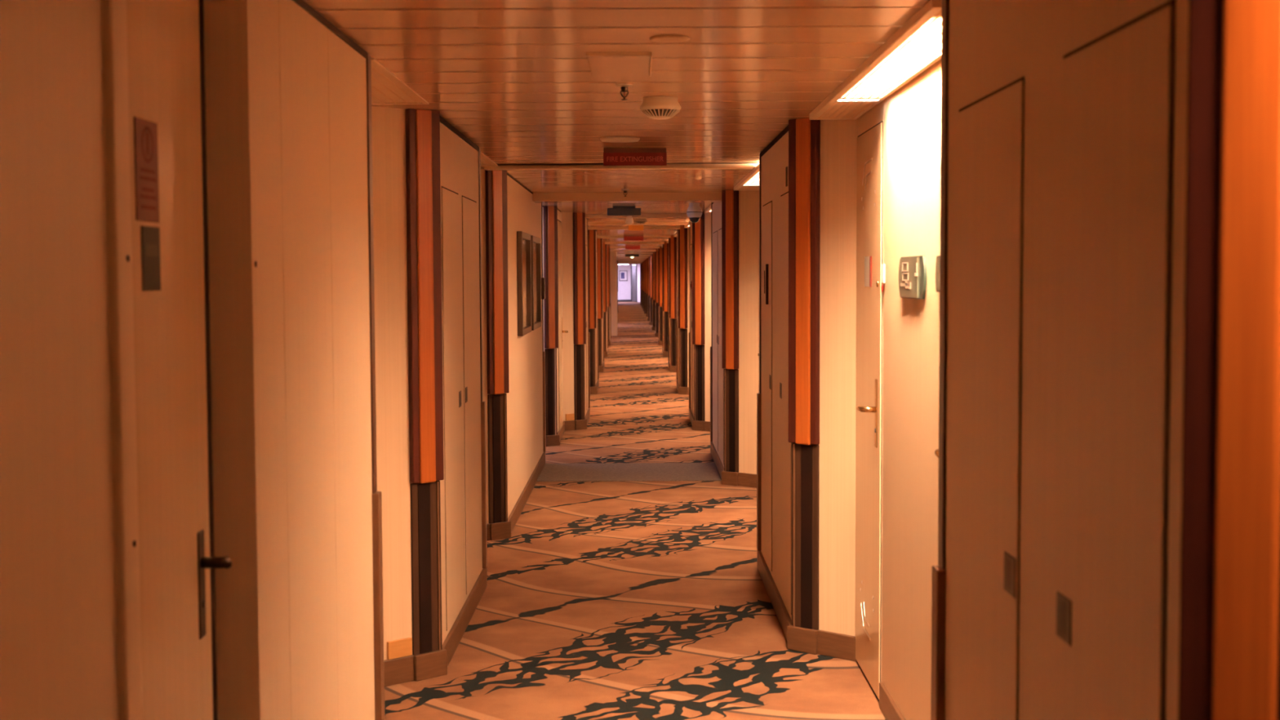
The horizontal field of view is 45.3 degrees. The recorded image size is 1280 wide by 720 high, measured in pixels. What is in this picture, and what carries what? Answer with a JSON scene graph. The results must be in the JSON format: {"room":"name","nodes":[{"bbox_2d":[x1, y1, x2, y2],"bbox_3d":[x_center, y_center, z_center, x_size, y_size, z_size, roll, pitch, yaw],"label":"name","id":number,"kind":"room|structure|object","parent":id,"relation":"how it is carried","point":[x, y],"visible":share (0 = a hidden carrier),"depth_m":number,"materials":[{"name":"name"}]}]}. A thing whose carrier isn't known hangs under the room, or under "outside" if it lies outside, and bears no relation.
{"room":"cruise ship corridor","nodes":[
{"label":"cruise ship corridor","id":0,"kind":"room"},
{"bbox_2d":[0,0,118,719],"bbox_3d":[-0.863,0.437,0.224,0.100,2.150,6.800,0,3,0],"label":"wall","id":1,"kind":"structure","parent":0,"point":[59,658],"depth_m":2.14,"materials":[{"name":"paint"}]},
{"bbox_2d":[102,0,142,719],"bbox_3d":[-0.809,0.316,2.416,0.023,2.110,0.072,0,3,0],"label":"trim","id":2,"kind":"structure","parent":1,"relation":"attached to","point":[114,29],"depth_m":2.38,"materials":[{"name":"beige laminate"}]},
{"bbox_2d":[126,0,232,719],"bbox_3d":[-0.789,0.312,2.674,0.072,2.090,0.437,0,3,0],"label":"door","id":3,"kind":"structure","parent":1,"relation":"in","point":[175,562],"depth_m":2.65,"materials":[{"name":"laminate"}]},
{"bbox_2d":[139,132,155,210],"bbox_3d":[-0.809,-0.311,2.521,0.001,0.126,0.082,0,3,0],"label":"print","id":4,"kind":"object","parent":3,"relation":"attached to","point":[147,140],"depth_m":2.52},
{"bbox_2d":[198,0,217,719],"bbox_3d":[-0.822,0.299,2.905,0.018,2.090,0.038,0,3,0],"label":"trim","id":5,"kind":"structure","parent":1,"relation":"attached to","point":[200,2],"depth_m":2.89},
{"bbox_2d":[203,0,384,719],"bbox_3d":[-0.857,0.245,3.699,0.268,2.110,1.558,0,3,0],"label":"wall","id":6,"kind":"structure","parent":0,"point":[297,502],"depth_m":3.29,"materials":[{"name":"paint"}]},
{"bbox_2d":[480,168,564,540],"bbox_3d":[-0.863,-0.197,11.714,0.271,2.110,6.384,0,3,0],"label":"wall","id":7,"kind":"structure","parent":0,"point":[526,397],"depth_m":9.89,"materials":[{"name":"paint"}]},
{"bbox_2d":[484,169,511,540],"bbox_3d":[-0.804,-0.031,8.700,0.140,2.110,0.036,-3,4,-42],"label":"pilaster","id":8,"kind":"object","parent":7,"relation":"attached to","point":[496,211],"visible":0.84,"depth_m":8.69,"materials":[{"name":"orange wood"}]},
{"bbox_2d":[516,231,531,336],"bbox_3d":[-0.757,-0.501,10.047,0.034,0.660,0.800,0,3,0],"label":"framed picture","id":9,"kind":"object","parent":7,"relation":"attached to","point":[523,239],"visible":1,"depth_m":9.98},
{"bbox_2d":[522,251,528,315],"bbox_3d":[-0.760,-0.501,10.047,0.005,0.420,0.560,0,3,0],"label":"print","id":10,"kind":"object","parent":9,"relation":"attached to","point":[525,288],"depth_m":10.12},
{"bbox_2d":[530,235,541,330],"bbox_3d":[-0.758,-0.558,11.065,0.034,0.660,0.840,0,3,0],"label":"framed picture","id":11,"kind":"object","parent":7,"relation":"attached to","point":[535,241],"visible":0.79,"depth_m":11.16},
{"bbox_2d":[533,253,537,311],"bbox_3d":[-0.761,-0.558,11.065,0.005,0.420,0.600,0,3,0],"label":"print","id":12,"kind":"object","parent":11,"relation":"attached to","point":[535,255],"depth_m":11.17},
{"bbox_2d":[541,277,545,299],"bbox_3d":[-0.762,-0.565,12.107,0.028,0.170,0.100,0,3,0],"label":"wall plate","id":13,"kind":"object","parent":7,"relation":"attached to","point":[543,279],"visible":1,"depth_m":12.06,"materials":[{"name":"brown metal"}]},
{"bbox_2d":[543,205,559,446],"bbox_3d":[-0.777,-0.295,13.473,0.140,2.110,0.036,-3,4,-42],"label":"pilaster","id":14,"kind":"object","parent":7,"relation":"attached to","point":[550,212],"visible":0.96,"depth_m":13.46,"materials":[{"name":"orange wood"}]},
{"bbox_2d":[557,219,568,429],"bbox_3d":[-0.719,-0.291,14.290,0.072,2.012,0.694,0,3,0],"label":"door","id":15,"kind":"structure","parent":7,"relation":"in","point":[561,331],"depth_m":14.21,"materials":[{"name":"laminate"}]},
{"bbox_2d":[609,251,617,336],"bbox_3d":[-0.906,-1.680,38.565,0.650,2.110,1.200,0,3,0],"label":"wall","id":16,"kind":"structure","parent":0,"point":[613,255],"depth_m":37.98,"materials":[{"name":"paint"}]},
{"bbox_2d":[303,0,928,264],"bbox_3d":[-1.015,-3.030,43.946,4.348,0.018,93.944,0,3,0],"label":"ceiling","id":17,"kind":"structure","parent":0,"point":[514,77],"depth_m":4.63,"materials":[{"name":"brown wood"}]},
{"bbox_2d":[370,57,428,104],"bbox_3d":[-0.859,-0.871,4.839,0.235,0.006,1.120,0,3,0],"label":"recessed light","id":18,"kind":"object","parent":17,"relation":"in","point":[387,88],"visible":0.32,"depth_m":5.00,"materials":[{"name":"beige metal"}]},
{"bbox_2d":[480,151,497,166],"bbox_3d":[-0.880,-1.044,7.979,0.200,0.006,0.950,0,3,0],"label":"recessed light","id":19,"kind":"object","parent":17,"relation":"in","point":[486,161],"visible":0.27,"depth_m":8.18,"materials":[{"name":"beige plastic"}]},
{"bbox_2d":[480,155,494,165],"bbox_3d":[-0.875,-1.046,7.979,0.158,0.002,0.890,0,3,0],"label":"diffuser","id":20,"kind":"object","parent":19,"relation":"attached to","point":[485,161],"depth_m":8.12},
{"bbox_2d":[484,164,754,170],"bbox_3d":[-0.115,-1.069,8.504,1.490,0.022,0.100,0,3,0],"label":"trim","id":21,"kind":"structure","parent":17,"relation":"attached to","point":[679,166],"depth_m":8.46,"materials":[{"name":"wood"}]},
{"bbox_2d":[586,52,652,76],"bbox_3d":[-0.058,-0.848,4.407,0.180,0.012,0.426,0,3,0],"label":"access panel","id":22,"kind":"object","parent":17,"relation":"attached to","point":[601,64],"visible":1,"depth_m":4.36,"materials":[{"name":"brown metal"}]},
{"bbox_2d":[600,136,639,142],"bbox_3d":[-0.089,-0.978,6.816,0.176,0.016,0.176,0,3,0],"label":"ceiling speaker","id":23,"kind":"object","parent":17,"relation":"attached to","point":[609,139],"visible":1,"depth_m":6.76,"materials":[{"name":"white plastic"}]},
{"bbox_2d":[607,205,640,215],"bbox_3d":[-0.139,-1.310,13.448,0.296,0.084,0.070,0,3,0],"label":"exit sign","id":24,"kind":"object","parent":17,"relation":"hanging from","point":[616,210],"visible":1,"depth_m":13.41,"materials":[{"name":"plastic"}]},
{"bbox_2d":[615,83,632,100],"bbox_3d":[-0.050,-0.857,4.910,0.056,0.050,0.056,0,3,0],"label":"sprinkler","id":25,"kind":"object","parent":17,"relation":"attached to","point":[624,86],"visible":1,"depth_m":4.90,"materials":[{"name":"metal"}]},
{"bbox_2d":[532,191,721,203],"bbox_3d":[-0.087,-1.206,11.251,1.382,0.092,0.300,0,3,0],"label":"beam","id":26,"kind":"structure","parent":17,"relation":"attached to","point":[537,197],"depth_m":11.10,"materials":[{"name":"brown wood"}]},
{"bbox_2d":[625,215,633,224],"bbox_3d":[-0.100,-1.351,14.548,0.076,0.124,0.076,0,3,0],"label":"spotlight","id":27,"kind":"object","parent":17,"relation":"attached to","point":[629,220],"visible":0.7,"depth_m":14.52,"materials":[{"name":"white plastic"}]},
{"bbox_2d":[617,257,646,259],"bbox_3d":[-0.379,-3.639,55.183,1.410,0.034,0.100,0,3,0],"label":"trim","id":28,"kind":"structure","parent":17,"relation":"attached to","point":[637,258],"depth_m":55.13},
{"bbox_2d":[625,253,639,258],"bbox_3d":[-0.216,-2.849,41.907,0.380,0.150,0.100,0,3,0],"label":"ceiling light","id":29,"kind":"object","parent":17,"relation":"hanging from","point":[631,255],"visible":0.98,"depth_m":41.88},
{"bbox_2d":[625,244,639,248],"bbox_3d":[-0.146,-2.275,30.922,0.300,0.084,0.024,0,3,0],"label":"hanging sign","id":30,"kind":"object","parent":17,"relation":"hanging from","point":[627,246],"visible":1,"depth_m":30.91,"materials":[{"name":"red plastic"}]},
{"bbox_2d":[609,249,656,251],"bbox_3d":[-0.221,-2.647,37.211,1.410,0.034,0.100,0,3,0],"label":"trim","id":31,"kind":"structure","parent":17,"relation":"attached to","point":[626,250],"depth_m":37.16,"materials":[{"name":"wood"}]},
{"bbox_2d":[623,235,643,240],"bbox_3d":[-0.097,-1.851,23.233,0.300,0.084,0.024,0,3,0],"label":"hanging sign","id":32,"kind":"object","parent":17,"relation":"hanging from","point":[626,237],"visible":1,"depth_m":23.23,"materials":[{"name":"red plastic"}]},
{"bbox_2d":[587,226,679,229],"bbox_3d":[-0.106,-1.655,19.238,1.410,0.034,0.100,0,3,0],"label":"trim","id":33,"kind":"structure","parent":17,"relation":"attached to","point":[646,227],"depth_m":19.19,"materials":[{"name":"wood"}]},
{"bbox_2d":[596,235,671,238],"bbox_3d":[-0.135,-1.903,23.731,1.410,0.034,0.100,0,3,0],"label":"trim","id":34,"kind":"structure","parent":17,"relation":"attached to","point":[598,237],"depth_m":23.68,"materials":[{"name":"wood"}]},
{"bbox_2d":[604,241,664,244],"bbox_3d":[-0.164,-2.151,28.224,1.410,0.034,0.100,0,3,0],"label":"trim","id":35,"kind":"structure","parent":17,"relation":"attached to","point":[655,242],"depth_m":28.17,"materials":[{"name":"wood"}]},
{"bbox_2d":[609,246,659,248],"bbox_3d":[-0.192,-2.399,32.717,1.410,0.034,0.100,0,3,0],"label":"trim","id":36,"kind":"structure","parent":17,"relation":"attached to","point":[610,246],"depth_m":32.66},
{"bbox_2d":[603,147,666,165],"bbox_3d":[-0.024,-0.976,7.377,0.304,0.082,0.024,0,3,0],"label":"fire sign","id":37,"kind":"object","parent":17,"relation":"hanging from","point":[655,156],"visible":1,"depth_m":7.37,"materials":[{"name":"red plastic"}]},
{"bbox_2d":[628,225,643,231],"bbox_3d":[-0.049,-1.586,18.340,0.180,0.074,0.040,0,3,0],"label":"lit sign","id":38,"kind":"object","parent":17,"relation":"hanging from","point":[631,228],"visible":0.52,"depth_m":18.32,"materials":[{"name":"orange plastic"}]},
{"bbox_2d":[585,213,688,217],"bbox_3d":[-0.082,-1.440,15.344,1.410,0.034,0.100,0,3,0],"label":"trim","id":39,"kind":"structure","parent":17,"relation":"attached to","point":[642,215],"depth_m":15.29,"materials":[{"name":"wood"}]},
{"bbox_2d":[587,221,689,225],"bbox_3d":[-0.096,-1.561,17.541,1.410,0.034,0.100,0,3,0],"label":"trim","id":40,"kind":"structure","parent":17,"relation":"attached to","point":[683,223],"depth_m":17.49,"materials":[{"name":"wood"}]},
{"bbox_2d":[633,217,647,224],"bbox_3d":[0.003,-1.466,16.144,0.142,0.072,0.142,0,3,0],"label":"smoke detector","id":41,"kind":"object","parent":17,"relation":"attached to","point":[637,220],"visible":0.95,"depth_m":16.09,"materials":[{"name":"white plastic"}]},
{"bbox_2d":[640,95,680,119],"bbox_3d":[0.071,-0.867,5.280,0.142,0.072,0.142,0,3,0],"label":"smoke detector","id":42,"kind":"object","parent":17,"relation":"attached to","point":[660,107],"visible":1,"depth_m":5.23,"materials":[{"name":"white plastic"}]},
{"bbox_2d":[649,35,689,43],"bbox_3d":[0.077,-0.826,3.951,0.104,0.007,0.104,0,3,0],"label":"ceiling speaker","id":43,"kind":"object","parent":17,"relation":"attached to","point":[662,38],"visible":1,"depth_m":3.93},
{"bbox_2d":[686,202,702,222],"bbox_3d":[0.455,-1.232,12.802,0.134,0.176,0.134,0,3,0],"label":"dome camera","id":44,"kind":"object","parent":17,"relation":"attached to","point":[694,211],"visible":0.96,"depth_m":12.76,"materials":[{"name":"white plastic"}]},
{"bbox_2d":[705,204,711,213],"bbox_3d":[0.700,-1.365,13.821,0.170,0.024,1.250,0,3,0],"label":"recessed light","id":45,"kind":"object","parent":17,"relation":"in","point":[708,210],"visible":0.2,"depth_m":14.00,"materials":[{"name":"white plastic"}]},
{"bbox_2d":[733,164,759,190],"bbox_3d":[0.728,-1.101,9.254,0.178,0.024,2.400,0,3,0],"label":"recessed light","id":46,"kind":"object","parent":17,"relation":"in","point":[751,181],"visible":0.44,"depth_m":9.59,"materials":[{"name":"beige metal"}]},
{"bbox_2d":[808,0,941,119],"bbox_3d":[0.732,-0.856,4.600,0.178,0.024,2.440,0,3,0],"label":"recessed light","id":47,"kind":"object","parent":17,"relation":"in","point":[915,46],"visible":0.84,"depth_m":4.40,"materials":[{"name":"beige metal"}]},
{"bbox_2d":[617,260,617,312],"bbox_3d":[-0.941,-2.967,61.879,0.140,2.110,0.036,-3,4,-42],"label":"pilaster","id":48,"kind":"object","parent":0,"point":[617,260],"visible":0.34,"depth_m":61.90,"materials":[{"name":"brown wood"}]},
{"bbox_2d":[617,264,631,299],"bbox_3d":[-1.474,-4.404,87.940,2.000,2.110,0.100,0,3,0],"label":"wall","id":49,"kind":"structure","parent":0,"point":[624,286],"depth_m":87.91,"materials":[{"name":"paint"}]},
{"bbox_2d":[618,270,627,280],"bbox_3d":[-0.956,-4.827,87.851,0.480,0.600,0.029,0,3,0],"label":"framed picture","id":50,"kind":"object","parent":49,"relation":"attached to","point":[623,274],"visible":1,"depth_m":87.84},
{"bbox_2d":[497,162,759,164],"bbox_3d":[-0.642,-3.135,44.795,4.400,0.094,96.200,0,3,0],"label":"trim","id":51,"kind":"structure","parent":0,"point":[712,162],"depth_m":8.46,"materials":[{"name":"wood"}]},
{"bbox_2d":[631,265,635,301],"bbox_3d":[-0.245,-4.476,89.139,0.540,2.110,0.100,0,3,0],"label":"wall","id":52,"kind":"structure","parent":0,"point":[633,267],"depth_m":89.09,"materials":[{"name":"paint"}]},
{"bbox_2d":[384,301,885,719],"bbox_3d":[-0.632,-0.925,44.917,4.400,0.100,96.200,0,3,0],"label":"floor","id":53,"kind":"structure","parent":0,"point":[635,600],"depth_m":6.98,"materials":[{"name":"carpet"}]},
{"bbox_2d":[371,106,487,686],"bbox_3d":[-0.868,0.088,6.542,0.253,2.110,2.078,0,3,0],"label":"wall","id":54,"kind":"structure","parent":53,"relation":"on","point":[463,488],"depth_m":5.92,"materials":[{"name":"paint"}]},
{"bbox_2d":[386,637,412,659],"bbox_3d":[-0.888,1.065,5.660,0.103,0.066,0.014,-3,4,-42],"label":"block","id":55,"kind":"object","parent":54,"relation":"attached to","point":[402,647],"visible":1,"depth_m":5.65,"materials":[{"name":"brown wood"}]},
{"bbox_2d":[404,108,447,680],"bbox_3d":[-0.791,0.135,5.685,0.140,2.110,0.036,-3,4,-42],"label":"pilaster","id":56,"kind":"object","parent":54,"relation":"attached to","point":[422,126],"visible":1,"depth_m":5.67,"materials":[{"name":"orange wood"}]},
{"bbox_2d":[561,212,590,431],"bbox_3d":[-0.657,-0.413,15.598,0.248,2.110,1.749,0,3,0],"label":"wall","id":57,"kind":"structure","parent":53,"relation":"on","point":[566,217],"depth_m":14.84,"materials":[{"name":"paint"}]},
{"bbox_2d":[565,413,574,421],"bbox_3d":[-0.680,0.555,14.876,0.103,0.066,0.014,-3,4,-42],"label":"block","id":58,"kind":"object","parent":57,"relation":"attached to","point":[568,416],"visible":1,"depth_m":14.87,"materials":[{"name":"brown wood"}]},
{"bbox_2d":[573,212,586,430],"bbox_3d":[-0.583,-0.374,14.901,0.140,2.110,0.036,-3,4,-42],"label":"pilaster","id":59,"kind":"object","parent":57,"relation":"attached to","point":[579,218],"visible":1,"depth_m":14.89,"materials":[{"name":"orange wood"}]},
{"bbox_2d":[595,229,599,391],"bbox_3d":[-0.684,-0.658,20.041,0.248,2.110,1.749,0,3,0],"label":"wall","id":60,"kind":"structure","parent":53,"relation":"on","point":[597,361],"depth_m":20.43,"materials":[{"name":"brown wood"}]},
{"bbox_2d":[587,229,596,394],"bbox_3d":[-0.610,-0.620,19.344,0.140,2.110,0.036,-3,4,-42],"label":"pilaster","id":61,"kind":"object","parent":60,"relation":"attached to","point":[591,233],"visible":0.72,"depth_m":19.33,"materials":[{"name":"brown wood"}]},
{"bbox_2d":[601,238,604,368],"bbox_3d":[-0.712,-0.903,24.484,0.248,2.110,1.749,0,3,0],"label":"wall","id":62,"kind":"structure","parent":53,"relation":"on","point":[602,318],"depth_m":24.88,"materials":[{"name":"brown wood"}]},
{"bbox_2d":[597,238,603,372],"bbox_3d":[-0.638,-0.865,23.787,0.140,2.110,0.036,-3,4,-42],"label":"pilaster","id":63,"kind":"object","parent":62,"relation":"attached to","point":[599,240],"visible":0.68,"depth_m":23.78,"materials":[{"name":"brown wood"}]},
{"bbox_2d":[606,244,608,354],"bbox_3d":[-0.741,-1.148,28.928,0.248,2.110,1.749,0,3,0],"label":"wall","id":64,"kind":"structure","parent":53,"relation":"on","point":[606,244],"depth_m":29.34,"materials":[{"name":"brown wood"}]},
{"bbox_2d":[603,242,607,356],"bbox_3d":[-0.666,-1.110,28.230,0.140,2.110,0.036,-3,4,-42],"label":"pilaster","id":65,"kind":"object","parent":64,"relation":"attached to","point":[604,244],"visible":0.5,"depth_m":28.23,"materials":[{"name":"brown wood"}]},
{"bbox_2d":[609,266,611,342],"bbox_3d":[-0.769,-1.394,33.371,0.248,2.110,1.749,0,3,0],"label":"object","id":66,"kind":"object","parent":53,"relation":"on","point":[610,266],"visible":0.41,"depth_m":33.96,"materials":[{"name":"brown wood"}]},
{"bbox_2d":[607,246,610,346],"bbox_3d":[-0.695,-1.355,32.674,0.140,2.110,0.036,-3,4,-42],"label":"pilaster","id":67,"kind":"object","parent":66,"relation":"attached to","point":[608,247],"visible":0.5,"depth_m":32.67,"materials":[{"name":"brown wood"}]},
{"bbox_2d":[537,462,721,481],"bbox_3d":[-0.078,0.853,11.705,1.350,0.006,1.040,0,3,0],"label":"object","id":68,"kind":"object","parent":53,"relation":"on","point":[588,472],"visible":0.86,"depth_m":11.63,"materials":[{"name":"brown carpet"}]},
{"bbox_2d":[654,302,655,333],"bbox_3d":[0.494,-1.650,37.915,0.248,2.110,1.749,0,3,0],"label":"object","id":69,"kind":"object","parent":53,"relation":"on","point":[655,303],"visible":0.13,"depth_m":38.55,"materials":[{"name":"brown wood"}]},
{"bbox_2d":[654,249,658,337],"bbox_3d":[0.421,-1.611,37.218,0.140,2.110,0.036,3,4,42],"label":"pilaster","id":70,"kind":"object","parent":69,"relation":"attached to","point":[656,277],"visible":0.63,"depth_m":37.21,"materials":[{"name":"brown wood"}]},
{"bbox_2d":[657,302,659,342],"bbox_3d":[0.523,-1.402,33.422,0.248,2.110,1.749,0,3,0],"label":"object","id":71,"kind":"object","parent":53,"relation":"on","point":[658,302],"visible":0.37,"depth_m":33.92,"materials":[{"name":"brown wood"}]},
{"bbox_2d":[657,246,662,345],"bbox_3d":[0.450,-1.363,32.724,0.140,2.110,0.036,3,4,42],"label":"pilaster","id":72,"kind":"object","parent":71,"relation":"attached to","point":[660,249],"visible":0.63,"depth_m":32.70,"materials":[{"name":"brown wood"}]},
{"bbox_2d":[662,306,665,352],"bbox_3d":[0.551,-1.154,28.928,0.248,2.110,1.749,0,3,0],"label":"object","id":73,"kind":"object","parent":53,"relation":"on","point":[662,306],"visible":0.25,"depth_m":29.55,"materials":[{"name":"brown wood"}]},
{"bbox_2d":[662,241,668,356],"bbox_3d":[0.478,-1.115,28.231,0.140,2.110,0.036,3,4,42],"label":"pilaster","id":74,"kind":"object","parent":73,"relation":"attached to","point":[665,246],"visible":0.75,"depth_m":28.21,"materials":[{"name":"brown wood"}]},
{"bbox_2d":[667,265,670,368],"bbox_3d":[0.580,-0.906,24.435,0.248,2.110,1.749,0,3,0],"label":"wall","id":75,"kind":"structure","parent":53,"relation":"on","point":[668,318],"depth_m":24.88,"materials":[{"name":"brown wood"}]},
{"bbox_2d":[668,235,676,372],"bbox_3d":[0.507,-0.867,23.738,0.140,2.110,0.036,3,4,42],"label":"pilaster","id":76,"kind":"object","parent":75,"relation":"attached to","point":[673,240],"visible":0.8,"depth_m":23.72,"materials":[{"name":"brown wood"}]},
{"bbox_2d":[675,227,689,395],"bbox_3d":[0.609,-0.658,19.942,0.248,2.110,1.749,0,3,0],"label":"wall","id":77,"kind":"structure","parent":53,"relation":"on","point":[688,228],"depth_m":19.26,"materials":[{"name":"brown wood"}]},
{"bbox_2d":[677,226,687,395],"bbox_3d":[0.536,-0.619,19.245,0.140,2.110,0.036,3,4,42],"label":"pilaster","id":78,"kind":"object","parent":77,"relation":"attached to","point":[682,232],"visible":0.91,"depth_m":19.23,"materials":[{"name":"brown wood"}]},
{"bbox_2d":[688,211,711,431],"bbox_3d":[0.635,-0.410,15.449,0.248,2.110,1.749,0,3,0],"label":"wall","id":79,"kind":"structure","parent":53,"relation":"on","point":[707,215],"depth_m":14.72,"materials":[{"name":"paint"}]},
{"bbox_2d":[692,211,705,431],"bbox_3d":[0.562,-0.371,14.752,0.140,2.110,0.036,3,4,42],"label":"pilaster","id":80,"kind":"object","parent":79,"relation":"attached to","point":[698,228],"visible":0.88,"depth_m":14.74,"materials":[{"name":"orange wood"}]},
{"bbox_2d":[710,190,758,488],"bbox_3d":[0.711,-0.216,11.929,0.242,2.110,2.388,0,3,0],"label":"wall","id":81,"kind":"structure","parent":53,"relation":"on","point":[748,199],"depth_m":10.85,"materials":[{"name":"paint"}]},
{"bbox_2d":[721,190,738,485],"bbox_3d":[0.641,-0.160,10.908,0.140,2.110,0.036,3,4,42],"label":"pilaster","id":82,"kind":"object","parent":81,"relation":"attached to","point":[730,198],"visible":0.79,"depth_m":10.89,"materials":[{"name":"orange wood"}]},
{"bbox_2d":[756,118,857,661],"bbox_3d":[0.715,0.059,6.942,0.242,2.110,2.118,0,3,0],"label":"wall","id":83,"kind":"structure","parent":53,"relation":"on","point":[836,633],"depth_m":6.02,"materials":[{"name":"paint"}]},
{"bbox_2d":[764,264,768,304],"bbox_3d":[0.600,-0.360,7.288,0.012,0.190,0.108,0,3,0],"label":"holder","id":84,"kind":"object","parent":83,"relation":"attached to","point":[766,271],"visible":1,"depth_m":7.24,"materials":[{"name":"plastic"}]},
{"bbox_2d":[786,117,820,654],"bbox_3d":[0.645,0.108,6.055,0.140,2.110,0.036,3,4,42],"label":"pilaster","id":85,"kind":"object","parent":83,"relation":"attached to","point":[804,134],"visible":0.89,"depth_m":6.04,"materials":[{"name":"orange wood"}]},
{"bbox_2d":[930,0,1189,719],"bbox_3d":[0.721,0.308,2.429,0.238,2.110,1.871,0,3,0],"label":"wall","id":86,"kind":"structure","parent":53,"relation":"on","point":[1055,582],"depth_m":2.23,"materials":[{"name":"paint"}]},
{"bbox_2d":[1177,0,1279,719],"bbox_3d":[0.653,0.351,1.662,0.140,2.110,0.036,3,4,42],"label":"pilaster","id":87,"kind":"object","parent":86,"relation":"attached to","point":[1229,652],"visible":1,"depth_m":1.64,"materials":[{"name":"orange wood"}]},
{"bbox_3d":[0.376,-2.394,51.394,0.248,2.110,1.749,0,3,0],"label":"locker","id":88,"kind":"object","parent":53,"relation":"on","visible":0},
{"bbox_2d":[647,257,649,320],"bbox_3d":[0.303,-2.355,50.697,0.140,2.110,0.036,3,4,42],"label":"pilaster","id":89,"kind":"object","parent":88,"relation":"attached to","point":[648,258],"visible":0.69,"depth_m":50.69,"materials":[{"name":"brown wood"}]},
{"bbox_3d":[0.336,-2.642,55.887,0.248,2.110,1.749,0,3,0],"label":"locker","id":90,"kind":"object","parent":53,"relation":"on","visible":0},
{"bbox_2d":[645,257,647,316],"bbox_3d":[0.263,-2.603,55.190,0.140,2.110,0.036,3,4,42],"label":"pilaster","id":91,"kind":"object","parent":90,"relation":"attached to","point":[646,258],"visible":0.54,"depth_m":55.19,"materials":[{"name":"brown wood"}]},
{"bbox_3d":[0.296,-2.890,60.380,0.248,2.110,1.749,0,3,0],"label":"locker","id":92,"kind":"object","parent":53,"relation":"on","visible":0},
{"bbox_2d":[644,259,645,313],"bbox_3d":[0.223,-2.851,59.683,0.140,2.110,0.036,3,4,42],"label":"pilaster","id":93,"kind":"object","parent":92,"relation":"attached to","point":[645,260],"visible":0.49,"depth_m":59.68,"materials":[{"name":"brown wood"}]},
{"bbox_3d":[0.456,-1.898,42.408,0.248,2.110,1.749,0,3,0],"label":"locker","id":94,"kind":"object","parent":53,"relation":"on","visible":0},
{"bbox_2d":[652,253,654,330],"bbox_3d":[0.383,-1.859,41.711,0.140,2.110,0.036,3,4,42],"label":"pilaster","id":95,"kind":"object","parent":94,"relation":"attached to","point":[653,254],"visible":0.6,"depth_m":41.71,"materials":[{"name":"brown wood"}]},
{"bbox_3d":[0.177,-3.634,73.860,0.248,2.110,1.749,0,3,0],"label":"locker","id":96,"kind":"object","parent":53,"relation":"on","visible":0},
{"bbox_2d":[640,262,642,306],"bbox_3d":[0.104,-3.595,73.163,0.140,2.110,0.036,3,4,42],"label":"pilaster","id":97,"kind":"object","parent":96,"relation":"attached to","point":[641,263],"visible":0.31,"depth_m":73.19,"materials":[{"name":"brown wood"}]},
{"bbox_3d":[0.217,-3.386,69.367,0.248,2.110,1.749,0,3,0],"label":"locker","id":98,"kind":"object","parent":53,"relation":"on","visible":0},
{"bbox_2d":[641,262,643,308],"bbox_3d":[0.143,-3.347,68.669,0.140,2.110,0.036,3,4,42],"label":"pilaster","id":99,"kind":"object","parent":98,"relation":"attached to","point":[642,262],"visible":0.48,"depth_m":68.66,"materials":[{"name":"brown wood"}]},
{"bbox_3d":[0.416,-2.146,46.901,0.248,2.110,1.749,0,3,0],"label":"locker","id":100,"kind":"object","parent":53,"relation":"on","visible":0},
{"bbox_2d":[649,254,652,324],"bbox_3d":[0.343,-2.107,46.204,0.140,2.110,0.036,3,4,42],"label":"pilaster","id":101,"kind":"object","parent":100,"relation":"attached to","point":[651,256],"visible":0.67,"depth_m":46.20,"materials":[{"name":"brown wood"}]},
{"bbox_3d":[0.256,-3.138,64.874,0.248,2.110,1.749,0,3,0],"label":"locker","id":102,"kind":"object","parent":53,"relation":"on","visible":0},
{"bbox_2d":[643,260,644,311],"bbox_3d":[0.183,-3.099,64.176,0.140,2.110,0.036,3,4,42],"label":"pilaster","id":103,"kind":"object","parent":102,"relation":"attached to","point":[643,260],"visible":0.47,"depth_m":64.17,"materials":[{"name":"brown wood"}]},
{"bbox_2d":[636,264,639,302],"bbox_3d":[0.327,-4.302,85.944,1.000,2.110,0.100,0,3,0],"label":"wall","id":104,"kind":"structure","parent":0,"point":[637,265],"depth_m":85.89,"materials":[{"name":"paint"}]},
{"bbox_2d":[758,58,941,719],"bbox_3d":[0.576,-1.786,40.363,0.663,2.150,87.200,0,3,0],"label":"wall","id":105,"kind":"structure","parent":0,"point":[911,200],"depth_m":4.76,"materials":[{"name":"paint"}]},
{"bbox_2d":[855,120,883,701],"bbox_3d":[0.811,0.174,5.609,0.072,2.026,0.602,0,3,0],"label":"door","id":106,"kind":"structure","parent":105,"relation":"in","point":[869,159],"depth_m":5.56,"materials":[{"name":"laminate"}]},
{"bbox_2d":[880,104,884,682],"bbox_3d":[0.839,0.165,5.295,0.006,2.080,0.010,0,3,0],"label":"trim","id":107,"kind":"structure","parent":105,"relation":"attached to","point":[883,104],"depth_m":5.30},
{"bbox_2d":[880,263,885,291],"bbox_3d":[0.831,-0.280,5.238,0.010,0.095,0.036,0,3,0],"label":"switch","id":108,"kind":"object","parent":105,"relation":"attached to","point":[883,265],"visible":1,"depth_m":5.22,"materials":[{"name":"white plastic"}]},
{"bbox_2d":[879,682,905,719],"bbox_3d":[0.840,1.190,4.774,0.024,0.090,1.080,0,3,0],"label":"baseboard","id":109,"kind":"structure","parent":105,"relation":"attached to","point":[888,707],"depth_m":5.13,"materials":[{"name":"brown wood"}]},
{"bbox_2d":[898,255,926,299],"bbox_3d":[0.829,-0.252,4.684,0.014,0.128,0.430,0,3,0],"label":"number plate","id":110,"kind":"object","parent":105,"relation":"attached to","point":[912,269],"visible":1,"depth_m":4.63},
{"bbox_2d":[935,255,939,292],"bbox_3d":[0.829,-0.236,4.214,0.014,0.100,0.120,0,3,0],"label":"number plate","id":111,"kind":"object","parent":105,"relation":"attached to","point":[937,263],"visible":0.41,"depth_m":4.24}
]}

